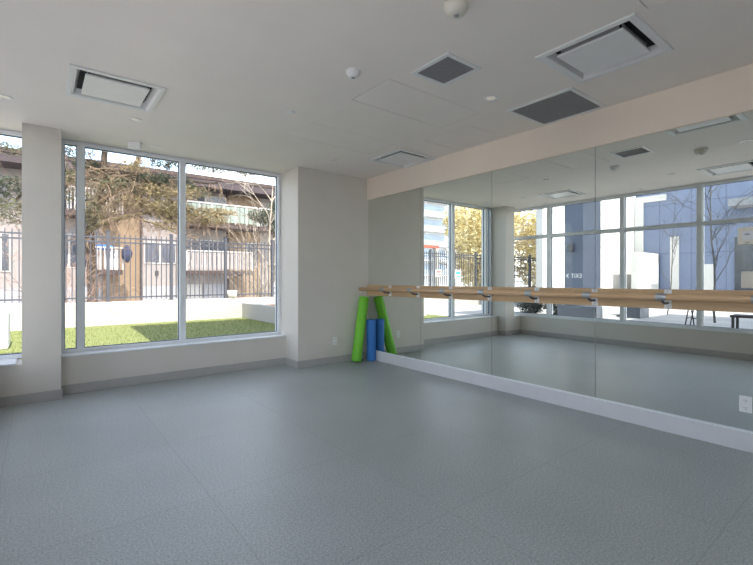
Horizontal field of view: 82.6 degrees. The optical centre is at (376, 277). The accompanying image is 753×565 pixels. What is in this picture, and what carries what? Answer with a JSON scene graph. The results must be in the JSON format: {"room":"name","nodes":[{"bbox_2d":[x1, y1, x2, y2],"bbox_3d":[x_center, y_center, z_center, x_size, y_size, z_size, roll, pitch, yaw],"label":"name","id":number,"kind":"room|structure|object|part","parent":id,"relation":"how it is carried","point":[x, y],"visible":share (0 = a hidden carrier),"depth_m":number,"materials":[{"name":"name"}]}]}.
{"room":"exercise studio","nodes":[
{"label":"exercise studio","id":0,"kind":"room"},
{"bbox_2d":[0,358,60,396],"bbox_3d":[-3.654,1.052,4.403,0.647,0.395,0.520,0,0,-38],"label":"wall","id":1,"kind":"structure","parent":0,"point":[18,379],"depth_m":4.25,"materials":[{"name":"paint"}]},
{"bbox_2d":[0,358,16,366],"bbox_3d":[-3.765,0.848,4.256,0.290,0.015,0.452,0,0,-38],"label":"trim","id":2,"kind":"structure","parent":1,"relation":"on","point":[4,362],"depth_m":4.22,"materials":[{"name":"paint"}]},
{"bbox_2d":[0,129,21,359],"bbox_3d":[-3.817,-0.336,4.459,0.420,2.358,0.110,0,0,-38],"label":"window","id":3,"kind":"structure","parent":1,"relation":"in","point":[3,132],"depth_m":4.43,"materials":[{"name":"paint"}]},
{"bbox_2d":[0,389,62,407],"bbox_3d":[-3.438,1.200,4.233,0.546,0.100,0.014,0,0,-38],"label":"baseboard","id":4,"kind":"structure","parent":1,"relation":"attached to","point":[15,400],"depth_m":4.24,"materials":[{"name":"grey rubber"}]},
{"bbox_2d":[61,334,285,356],"bbox_3d":[-2.404,0.843,5.451,2.613,0.015,0.265,0,0,-38],"label":"trim","id":5,"kind":"structure","parent":1,"relation":"on","point":[277,335],"depth_m":5.23,"materials":[{"name":"paint"}]},
{"bbox_2d":[22,123,60,363],"bbox_3d":[-3.476,-0.332,4.448,0.312,2.374,0.370,0,0,-38],"label":"wall column","id":6,"kind":"structure","parent":0,"point":[41,145],"depth_m":4.30,"materials":[{"name":"paint"}]},
{"bbox_2d":[61,336,285,385],"bbox_3d":[-2.434,1.050,5.488,2.613,0.400,0.330,0,0,-38],"label":"wall","id":7,"kind":"structure","parent":0,"point":[105,366],"depth_m":5.18,"materials":[{"name":"paint"}]},
{"bbox_2d":[61,139,280,353],"bbox_3d":[-2.462,-0.339,5.524,2.613,2.353,0.120,0,0,-38],"label":"window","id":8,"kind":"structure","parent":7,"relation":"in","point":[80,146],"depth_m":5.29,"materials":[{"name":"paint"}]},
{"bbox_2d":[62,357,284,394],"bbox_3d":[-2.327,1.200,5.353,2.613,0.100,0.014,0,0,-38],"label":"baseboard","id":9,"kind":"structure","parent":7,"relation":"attached to","point":[143,379],"depth_m":5.17,"materials":[{"name":"grey rubber"}]},
{"bbox_2d":[281,167,367,360],"bbox_3d":[-0.725,-0.135,6.602,1.450,2.769,0.702,0,0,-38],"label":"wall","id":10,"kind":"structure","parent":0,"point":[324,215],"depth_m":6.17,"materials":[{"name":"paint"}]},
{"bbox_2d":[285,357,297,368],"bbox_3d":[-1.188,1.200,6.008,0.014,0.100,0.372,0,0,-38],"label":"baseboard","id":11,"kind":"object","parent":10,"relation":"attached to","point":[288,361],"visible":1,"depth_m":6.00,"materials":[{"name":"grey rubber"}]},
{"bbox_2d":[298,352,366,367],"bbox_3d":[-0.606,1.200,6.239,1.184,0.100,0.014,0,0,-38],"label":"baseboard","id":12,"kind":"structure","parent":10,"relation":"attached to","point":[342,358],"depth_m":6.14,"materials":[{"name":"grey rubber"}]},
{"bbox_2d":[333,337,336,344],"bbox_3d":[-0.609,0.928,6.241,0.072,0.117,0.008,0,0,-38],"label":"wall outlet","id":13,"kind":"object","parent":10,"relation":"attached to","point":[334,338],"visible":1,"depth_m":6.24,"materials":[{"name":"white plastic"}]},
{"bbox_2d":[0,359,752,564],"bbox_3d":[0.347,1.310,2.537,4.910,0.120,8.350,0,0,-38],"label":"floor","id":14,"kind":"structure","parent":0,"point":[365,462],"depth_m":2.65,"materials":[{"name":"rubber"}]},
{"bbox_2d":[351,296,368,361],"bbox_3d":[-0.242,0.765,6.375,0.148,0.965,0.374,0,0,29],"label":"foam roller","id":15,"kind":"object","parent":14,"relation":"on","point":[360,326],"visible":1,"depth_m":6.32,"materials":[{"name":"green plastic"}]},
{"bbox_2d":[367,319,375,360],"bbox_3d":[-0.079,0.940,6.429,0.140,0.620,0.140,0,0,-38],"label":"foam roller","id":16,"kind":"object","parent":14,"relation":"on","point":[371,323],"visible":1,"depth_m":6.37,"materials":[{"name":"blue plastic"}]},
{"bbox_2d":[0,0,752,178],"bbox_3d":[0.347,-1.620,2.537,4.910,0.200,8.350,0,0,-38],"label":"ceiling","id":17,"kind":"structure","parent":0,"point":[230,71],"depth_m":3.00,"materials":[{"name":"paint"}]},
{"bbox_2d":[0,94,13,99],"bbox_3d":[-3.133,-1.516,3.610,0.116,0.007,0.116,0,0,-38],"label":"recessed light","id":18,"kind":"object","parent":17,"relation":"in","point":[2,96],"visible":1,"depth_m":3.62,"materials":[{"name":"white plastic"}]},
{"bbox_2d":[65,63,166,112],"bbox_3d":[-2.128,-1.538,3.487,0.635,0.064,0.635,0,0,-38],"label":"air cassette","id":19,"kind":"object","parent":17,"relation":"attached to","point":[82,82],"visible":0.97,"depth_m":3.45,"materials":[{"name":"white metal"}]},
{"bbox_3d":[-2.128,-1.514,3.487,0.431,0.016,0.431,0,0,-38],"label":"panel","id":20,"kind":"part","parent":19,"relation":"part of","materials":[{"name":"white plastic"}]},
{"bbox_2d":[128,117,141,121],"bbox_3d":[-2.326,-1.516,4.125,0.116,0.007,0.116,0,0,-38],"label":"recessed light","id":21,"kind":"object","parent":17,"relation":"in","point":[133,119],"visible":1,"depth_m":4.12,"materials":[{"name":"white plastic"}]},
{"bbox_2d":[128,142,142,149],"bbox_3d":[-2.717,-1.482,4.827,0.140,0.075,0.064,0,0,0],"label":"sensor box","id":22,"kind":"object","parent":17,"relation":"attached to","point":[131,145],"visible":1,"depth_m":4.79,"materials":[{"name":"white plastic"}]},
{"bbox_2d":[285,110,294,114],"bbox_3d":[-0.795,-1.515,3.938,0.084,0.010,0.084,0,0,-38],"label":"disc","id":23,"kind":"object","parent":17,"relation":"attached to","point":[290,112],"visible":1,"depth_m":3.92,"materials":[{"name":"white plastic"}]},
{"bbox_2d":[290,123,394,153],"bbox_3d":[-0.351,-1.531,4.741,1.097,0.022,0.494,0,0,-38],"label":"access panel","id":24,"kind":"object","parent":17,"relation":"attached to","point":[313,131],"visible":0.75,"depth_m":4.69,"materials":[{"name":"paint"}]},
{"bbox_2d":[346,68,359,78],"bbox_3d":[-0.173,-1.493,3.156,0.104,0.054,0.104,0,0,-38],"label":"sensor","id":25,"kind":"object","parent":17,"relation":"attached to","point":[352,73],"visible":1,"depth_m":3.12,"materials":[{"name":"white plastic"}]},
{"bbox_2d":[368,149,436,167],"bbox_3d":[0.332,-1.538,5.494,0.630,0.064,0.630,0,0,-38],"label":"air cassette","id":26,"kind":"object","parent":17,"relation":"attached to","point":[401,158],"visible":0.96,"depth_m":5.48,"materials":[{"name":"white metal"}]},
{"bbox_3d":[0.332,-1.514,5.494,0.426,0.016,0.426,0,0,-38],"label":"panel","id":27,"kind":"part","parent":26,"relation":"part of","materials":[{"name":"white plastic"}]},
{"bbox_2d":[353,79,479,126],"bbox_3d":[0.378,-1.531,3.816,1.114,0.022,0.499,0,0,-38],"label":"access panel","id":28,"kind":"object","parent":17,"relation":"attached to","point":[390,95],"visible":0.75,"depth_m":3.77,"materials":[{"name":"paint"}]},
{"bbox_2d":[410,52,481,86],"bbox_3d":[0.509,-1.526,3.146,0.360,0.028,0.375,0,0,-38],"label":"ceiling vent","id":29,"kind":"object","parent":17,"relation":"in","point":[448,68],"visible":1,"depth_m":3.13,"materials":[{"name":"grey metal"}]},
{"bbox_2d":[444,0,468,19],"bbox_3d":[0.444,-1.488,2.391,0.136,0.064,0.136,0,0,-38],"label":"smoke detector","id":30,"kind":"object","parent":17,"relation":"attached to","point":[454,9],"visible":1,"depth_m":2.35,"materials":[{"name":"beige plastic"}]},
{"bbox_2d":[425,125,502,149],"bbox_3d":[0.959,-1.531,4.709,0.604,0.022,0.619,0,0,-38],"label":"access panel","id":31,"kind":"object","parent":17,"relation":"attached to","point":[467,136],"visible":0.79,"depth_m":4.69,"materials":[{"name":"paint"}]},
{"bbox_2d":[484,95,497,100],"bbox_3d":[0.971,-1.516,3.631,0.116,0.007,0.116,0,0,-38],"label":"recessed light","id":32,"kind":"object","parent":17,"relation":"in","point":[490,97],"visible":1,"depth_m":3.63,"materials":[{"name":"white plastic"}]},
{"bbox_2d":[506,87,606,125],"bbox_3d":[1.613,-1.526,3.853,0.620,0.028,0.621,0,0,-38],"label":"ceiling vent","id":33,"kind":"object","parent":17,"relation":"in","point":[568,103],"visible":1,"depth_m":3.83,"materials":[{"name":"grey metal"}]},
{"bbox_2d":[535,13,673,83],"bbox_3d":[1.533,-1.538,2.898,0.630,0.064,0.630,0,0,-38],"label":"air cassette","id":34,"kind":"object","parent":17,"relation":"attached to","point":[627,41],"visible":0.97,"depth_m":2.86,"materials":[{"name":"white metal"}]},
{"bbox_3d":[1.533,-1.514,2.898,0.426,0.016,0.426,0,0,-38],"label":"panel","id":35,"kind":"part","parent":34,"relation":"part of","materials":[{"name":"white plastic"}]},
{"bbox_2d":[641,0,664,7],"bbox_3d":[1.256,-1.531,1.886,1.109,0.022,0.501,0,0,-38],"label":"access panel","id":36,"kind":"object","parent":17,"relation":"attached to","point":[649,3],"visible":1,"depth_m":2.37,"materials":[{"name":"paint"}]},
{"bbox_3d":[2.318,-0.135,3.730,0.237,2.770,7.578,0,0,-38],"label":"wall","id":37,"kind":"structure","parent":0,"visible":0},
{"bbox_2d":[368,188,420,359],"bbox_3d":[0.233,-0.045,6.169,0.006,2.298,1.154,0,0,-38],"label":"mirror panel","id":38,"kind":"object","parent":37,"relation":"attached to","point":[394,220],"visible":0.86,"depth_m":6.10,"materials":[{"name":"silver mirror"}]},
{"bbox_2d":[421,171,491,374],"bbox_3d":[0.946,-0.045,5.267,0.006,2.298,1.134,0,0,-38],"label":"mirror panel","id":39,"kind":"object","parent":37,"relation":"attached to","point":[456,215],"visible":1,"depth_m":5.21,"materials":[{"name":"silver mirror"}]},
{"bbox_2d":[492,147,594,397],"bbox_3d":[1.653,-0.045,4.373,0.006,2.298,1.134,0,0,-38],"label":"mirror panel","id":40,"kind":"object","parent":37,"relation":"attached to","point":[543,211],"visible":1,"depth_m":4.30,"materials":[{"name":"silver mirror"}]},
{"bbox_2d":[359,285,752,312],"bbox_3d":[1.568,0.183,4.310,0.203,0.189,5.718,0,0,-38],"label":"ballet barre","id":41,"kind":"object","parent":37,"relation":"attached to","point":[702,300],"visible":1,"depth_m":3.85,"materials":[{"name":"brown wood"}]},
{"bbox_3d":[1.627,0.182,4.347,0.005,0.150,0.054,0,0,-38],"label":"wall plate","id":42,"kind":"part","parent":41,"relation":"part of","materials":[{"name":"white plastic"}]},
{"bbox_3d":[1.517,0.160,4.258,0.052,0.083,5.700,0,0,-38],"label":"handrail","id":43,"kind":"part","parent":41,"relation":"part of","materials":[{"name":"brown wood"}]},
{"bbox_3d":[1.984,0.178,3.894,0.005,0.150,0.054,0,0,-38],"label":"wall plate","id":44,"kind":"part","parent":41,"relation":"part of","materials":[{"name":"white plastic"}]},
{"bbox_3d":[2.342,0.175,3.442,0.005,0.150,0.054,0,0,-38],"label":"wall plate","id":45,"kind":"part","parent":41,"relation":"part of","materials":[{"name":"white plastic"}]},
{"bbox_2d":[367,64,752,199],"bbox_3d":[2.214,-1.357,3.648,0.028,0.325,7.578,0,0,-38],"label":"trim","id":46,"kind":"structure","parent":37,"relation":"attached to","point":[727,93],"depth_m":3.92,"materials":[{"name":"paint"}]},
{"bbox_2d":[376,351,752,452],"bbox_3d":[2.213,1.182,3.647,0.031,0.136,7.578,0,0,-38],"label":"baseboard","id":47,"kind":"structure","parent":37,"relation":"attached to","point":[735,439],"depth_m":3.88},
{"bbox_2d":[595,110,752,431],"bbox_3d":[2.359,-0.045,3.479,0.006,2.298,1.134,0,0,-38],"label":"mirror panel","id":48,"kind":"object","parent":37,"relation":"attached to","point":[671,205],"visible":1,"depth_m":3.43,"materials":[{"name":"silver mirror"}]},
{"bbox_2d":[738,227,752,244],"bbox_3d":[2.664,-0.297,3.069,0.024,0.125,0.117,0,0,-38],"label":"thermostat","id":49,"kind":"object","parent":48,"relation":"attached to","point":[745,234],"visible":1,"depth_m":3.07,"materials":[{"name":"beige plastic"}]},
{"bbox_2d":[739,395,751,413],"bbox_3d":[2.659,0.915,3.087,0.008,0.117,0.072,0,0,-38],"label":"wall outlet","id":50,"kind":"object","parent":48,"relation":"attached to","point":[745,402],"visible":1,"depth_m":3.08,"materials":[{"name":"white plastic"}]},
{"bbox_2d":[741,271,752,287],"bbox_3d":[2.682,0.018,3.057,0.011,0.120,0.122,0,0,-38],"label":"switch plate","id":51,"kind":"object","parent":48,"relation":"attached to","point":[746,276],"visible":1,"depth_m":3.08,"materials":[{"name":"beige plastic"}]},
{"bbox_3d":[-15.263,1.380,-13.338,39.510,0.340,26.000,0,0,-38],"label":"ground","id":52,"kind":"structure","parent":0,"visible":0},
{"bbox_2d":[0,297,274,330],"bbox_3d":[-12.618,1.370,5.482,31.000,1.560,0.250,0,0,-38],"label":"wall","id":53,"kind":"structure","parent":52,"relation":"on","point":[144,311],"depth_m":10.74,"materials":[{"name":"concrete"}]},
{"bbox_2d":[0,228,274,302],"bbox_3d":[-12.014,-0.268,5.953,25.536,1.715,0.120,0,0,-38],"label":"metal fence","id":54,"kind":"object","parent":53,"relation":"on","point":[107,237],"visible":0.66,"depth_m":10.84,"materials":[{"name":"black metal"}]},
{"bbox_3d":[-8.137,-0.250,9.017,1.342,1.600,0.030,0,0,-38],"label":"picket panel","id":55,"kind":"part","parent":54,"relation":"part of","materials":[{"name":"grey paint"}]},
{"bbox_3d":[-7.029,-0.250,9.893,1.342,1.600,0.030,0,0,-38],"label":"picket panel","id":56,"kind":"part","parent":54,"relation":"part of","materials":[{"name":"grey paint"}]},
{"bbox_3d":[-6.476,-0.268,10.330,0.120,1.715,0.120,0,0,-38],"label":"post","id":57,"kind":"part","parent":54,"relation":"part of","materials":[{"name":"metal"}]},
{"bbox_3d":[-5.922,-0.250,10.768,1.342,1.600,0.030,0,0,-38],"label":"picket panel","id":58,"kind":"part","parent":54,"relation":"part of","materials":[{"name":"grey paint"}]},
{"bbox_3d":[-5.368,-0.268,11.206,0.120,1.715,0.120,0,0,-38],"label":"post","id":59,"kind":"part","parent":54,"relation":"part of","materials":[{"name":"metal"}]},
{"bbox_3d":[-4.814,-0.250,11.644,1.342,1.600,0.030,0,0,-38],"label":"picket panel","id":60,"kind":"part","parent":54,"relation":"part of","materials":[{"name":"grey paint"}]},
{"bbox_3d":[-4.260,-0.268,12.082,0.120,1.715,0.120,0,0,-38],"label":"post","id":61,"kind":"part","parent":54,"relation":"part of","materials":[{"name":"metal"}]},
{"bbox_3d":[-3.706,-0.250,12.519,1.342,1.600,0.030,0,0,-38],"label":"picket panel","id":62,"kind":"part","parent":54,"relation":"part of","materials":[{"name":"grey paint"}]},
{"bbox_3d":[-3.152,-0.268,12.957,0.120,1.715,0.120,0,0,-38],"label":"post","id":63,"kind":"part","parent":54,"relation":"part of","materials":[{"name":"metal"}]},
{"bbox_2d":[227,290,236,297],"bbox_3d":[-4.118,0.480,12.194,0.296,0.220,0.296,0,0,-38],"label":"plant pot","id":64,"kind":"object","parent":53,"relation":"on","point":[230,293],"visible":0.87,"depth_m":12.07,"materials":[{"name":"white ceramic"}]},
{"label":"outside","id":65,"kind":"structure","parent":0,"visible":0},
{"bbox_2d":[0,318,274,353],"bbox_3d":[-2.635,1.350,9.382,10.500,0.400,6.010,0,0,-38],"label":"ground","id":66,"kind":"structure","parent":65,"point":[127,331],"depth_m":9.09,"materials":[{"name":"green plant"}]},
{"bbox_2d":[0,311,9,349],"bbox_3d":[-6.304,0.860,6.872,0.630,0.580,0.600,0,0,-38],"label":"concrete bench","id":67,"kind":"object","parent":66,"relation":"on","point":[4,315],"visible":1,"depth_m":6.81,"materials":[{"name":"white concrete"}]},
{"bbox_2d":[0,317,274,353],"bbox_3d":[-4.425,1.130,8.135,5.963,0.040,5.679,0,0,-38],"label":"blades","id":68,"kind":"object","parent":66,"relation":"on","point":[202,320],"visible":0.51,"depth_m":9.15,"materials":[{"name":"green plant"}]},
{"bbox_2d":[242,303,274,323],"bbox_3d":[-1.426,0.940,10.981,2.220,0.420,5.000,0,0,-38],"label":"concrete planter","id":69,"kind":"object","parent":66,"relation":"on","point":[260,312],"visible":0.23,"depth_m":11.34,"materials":[{"name":"concrete"}]},
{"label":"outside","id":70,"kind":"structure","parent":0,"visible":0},
{"bbox_3d":[-35.623,2.500,37.010,130.000,0.700,77.750,0,0,-38],"label":"ground","id":71,"kind":"structure","parent":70,"visible":0},
{"bbox_2d":[0,178,162,309],"bbox_3d":[-8.507,0.000,10.790,5.670,4.747,6.368,0,0,28],"label":"bare shrub","id":72,"kind":"object","parent":71,"relation":"on","point":[69,276],"visible":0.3,"depth_m":11.38,"materials":[{"name":"brown plant"}]},
{"bbox_2d":[0,137,271,301],"bbox_3d":[-7.498,-2.365,12.991,9.680,9.039,4.145,0,0,-29],"label":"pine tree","id":73,"kind":"object","parent":71,"relation":"on","point":[116,180],"visible":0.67,"depth_m":12.94,"materials":[{"name":"green plant"}]},
{"bbox_2d":[0,146,274,304],"bbox_3d":[-15.606,-1.740,26.198,28.000,7.780,11.540,0,0,-38],"label":"apartment building","id":74,"kind":"structure","parent":71,"relation":"on","point":[12,164],"depth_m":23.63,"materials":[{"name":"white paint"}]},
{"bbox_3d":[-17.009,-1.150,19.627,0.250,1.680,0.010,0,0,-38],"label":"pane","id":75,"kind":"part","parent":74,"relation":"part of","materials":[{"name":"clear glass"}]},
{"bbox_3d":[-19.588,-1.600,17.850,9.400,7.500,0.300,0,0,-38],"label":"wall panel","id":76,"kind":"part","parent":74,"relation":"part of","materials":[{"name":"white paint"}]},
{"bbox_3d":[-15.538,-1.300,20.789,0.900,1.580,0.010,0,0,-38],"label":"pane","id":77,"kind":"part","parent":74,"relation":"part of","materials":[{"name":"clear glass"}]},
{"bbox_3d":[-14.754,-1.300,21.410,0.900,1.580,0.010,0,0,-38],"label":"pane","id":78,"kind":"part","parent":74,"relation":"part of","materials":[{"name":"clear glass"}]},
{"bbox_3d":[-14.734,-3.975,21.425,1.050,1.430,0.010,0,0,-38],"label":"pane","id":79,"kind":"part","parent":74,"relation":"part of","materials":[{"name":"clear glass"}]},
{"bbox_3d":[-15.057,-1.600,21.431,2.150,7.500,0.300,0,0,-38],"label":"wall panel","id":80,"kind":"part","parent":74,"relation":"part of","materials":[{"name":"white paint"}]},
{"bbox_3d":[-13.173,-0.930,20.861,1.460,1.120,0.070,0,0,-38],"label":"handrail","id":81,"kind":"part","parent":74,"relation":"part of","materials":[{"name":"white metal"}]},
{"bbox_2d":[105,250,117,269],"bbox_3d":[-13.300,-0.870,21.481,0.530,1.000,0.400,0,0,-38],"label":"storage cabinet","id":82,"kind":"object","parent":74,"relation":"on","point":[105,250],"visible":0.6,"depth_m":21.40,"materials":[{"name":"white"}]},
{"bbox_3d":[-13.527,-1.600,22.640,1.750,7.500,0.300,0,0,-38],"label":"wall panel","id":83,"kind":"part","parent":74,"relation":"part of","materials":[{"name":"beige paint"}]},
{"bbox_2d":[121,245,131,262],"bbox_3d":[-12.380,-1.169,21.251,0.476,0.900,0.408,0,0,-38],"label":"folded umbrella","id":84,"kind":"object","parent":74,"relation":"hanging from","point":[127,252],"visible":0.79,"depth_m":21.12,"materials":[{"name":"blue fabric"}]},
{"bbox_3d":[-12.664,-1.600,23.055,0.100,7.500,0.120,0,0,-38],"label":"corner trim","id":85,"kind":"part","parent":74,"relation":"part of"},
{"bbox_3d":[-12.243,-1.350,23.394,0.700,1.080,0.010,0,0,-38],"label":"pane","id":86,"kind":"part","parent":74,"relation":"part of","materials":[{"name":"glass"}]},
{"bbox_3d":[-12.048,-1.600,23.809,1.780,7.500,0.300,0,0,-38],"label":"wall panel","id":87,"kind":"part","parent":74,"relation":"part of","materials":[{"name":"white paint"}]},
{"bbox_3d":[-11.615,-1.350,23.890,0.700,1.080,0.010,0,0,-38],"label":"pane","id":88,"kind":"part","parent":74,"relation":"part of","materials":[{"name":"grey glass"}]},
{"bbox_3d":[-11.165,-1.600,24.239,0.160,7.500,0.120,0,0,-38],"label":"corner trim","id":89,"kind":"part","parent":74,"relation":"part of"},
{"bbox_3d":[-10.532,1.275,24.777,0.800,1.750,0.060,0,0,-38],"label":"door","id":90,"kind":"part","parent":74,"relation":"part of","materials":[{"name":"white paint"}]},
{"bbox_3d":[-10.478,-1.425,24.789,0.400,1.430,0.010,0,0,-38],"label":"pane","id":91,"kind":"part","parent":74,"relation":"part of","materials":[{"name":"glass"}]},
{"bbox_3d":[-10.537,-3.950,24.742,1.150,1.580,0.010,0,0,-38],"label":"pane","id":92,"kind":"part","parent":74,"relation":"part of","materials":[{"name":"clear glass"}]},
{"bbox_3d":[-10.085,-1.425,25.099,0.400,1.430,0.010,0,0,-38],"label":"pane","id":93,"kind":"part","parent":74,"relation":"part of","materials":[{"name":"grey glass"}]},
{"bbox_3d":[-10.213,-1.600,25.260,2.600,7.500,0.300,0,0,-38],"label":"wall panel","id":94,"kind":"part","parent":74,"relation":"part of","materials":[{"name":"white paint"}]},
{"bbox_3d":[-9.693,-1.425,25.409,0.400,1.430,0.010,0,0,-38],"label":"pane","id":95,"kind":"part","parent":74,"relation":"part of","materials":[{"name":"glass"}]},
{"bbox_3d":[-9.556,-3.950,25.517,1.150,1.580,0.010,0,0,-38],"label":"pane","id":96,"kind":"part","parent":74,"relation":"part of","materials":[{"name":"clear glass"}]},
{"bbox_3d":[-8.817,-0.910,24.292,3.670,0.920,0.030,0,0,-38],"label":"infill panel","id":97,"kind":"part","parent":74,"relation":"part of","materials":[{"name":"white paint"}]},
{"bbox_3d":[-8.819,-0.930,24.303,3.760,1.120,0.070,0,0,-38],"label":"handrail","id":98,"kind":"part","parent":74,"relation":"part of","materials":[{"name":"white metal"}]},
{"bbox_3d":[-8.699,-3.590,24.385,3.970,0.920,0.030,0,0,-38],"label":"infill panel","id":99,"kind":"part","parent":74,"relation":"part of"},
{"bbox_3d":[-8.701,-3.610,24.396,4.060,1.120,0.070,0,0,-38],"label":"handrail","id":100,"kind":"part","parent":74,"relation":"part of","materials":[{"name":"white metal"}]},
{"bbox_3d":[-9.023,-1.600,25.932,0.100,7.500,0.120,0,0,-38],"label":"corner trim","id":101,"kind":"part","parent":74,"relation":"part of","materials":[{"name":"white"}]},
{"bbox_3d":[-8.310,-1.600,26.763,2.050,7.500,0.300,0,0,-38],"label":"wall panel","id":102,"kind":"part","parent":74,"relation":"part of","materials":[{"name":"beige paint"}]},
{"bbox_3d":[-7.810,-1.400,26.897,0.600,1.380,0.010,0,0,-38],"label":"pane","id":103,"kind":"part","parent":74,"relation":"part of","materials":[{"name":"clear glass"}]},
{"bbox_3d":[-5.191,-1.600,29.228,5.900,7.500,0.300,0,0,-38],"label":"wall panel","id":104,"kind":"part","parent":74,"relation":"part of","materials":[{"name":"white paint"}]},
{"bbox_2d":[114,251,192,310],"bbox_3d":[-5.922,0.457,11.963,2.598,3.399,2.454,0,0,-38],"label":"dry shrub","id":105,"kind":"object","parent":71,"relation":"on","point":[158,251],"visible":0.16,"depth_m":12.03,"materials":[{"name":"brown plant"}]},
{"bbox_2d":[164,192,274,297],"bbox_3d":[-3.064,-0.398,14.796,7.998,5.110,6.240,0,0,-20],"label":"shrub","id":106,"kind":"object","parent":71,"relation":"on","point":[247,261],"visible":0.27,"depth_m":14.34,"materials":[{"name":"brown plant"}]},
{"bbox_2d":[213,173,274,296],"bbox_3d":[-4.061,-1.863,16.288,5.142,8.029,5.357,0,0,9],"label":"birch tree","id":107,"kind":"object","parent":71,"relation":"on","point":[272,198],"visible":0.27,"depth_m":16.00,"materials":[{"name":"white plant"}]},
{"bbox_2d":[213,263,274,297],"bbox_3d":[-3.306,0.677,13.755,3.353,2.956,3.267,0,0,28],"label":"shrub","id":108,"kind":"object","parent":71,"relation":"on","point":[247,263],"visible":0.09,"depth_m":13.87,"materials":[{"name":"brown plant"}]},
{"bbox_2d":[245,200,274,279],"bbox_3d":[-5.133,-0.932,21.417,2.928,6.164,1.733,0,0,-38],"label":"bare tree","id":109,"kind":"object","parent":71,"relation":"on","point":[260,219],"visible":0.37,"depth_m":20.97,"materials":[{"name":"brown plant"}]}
]}

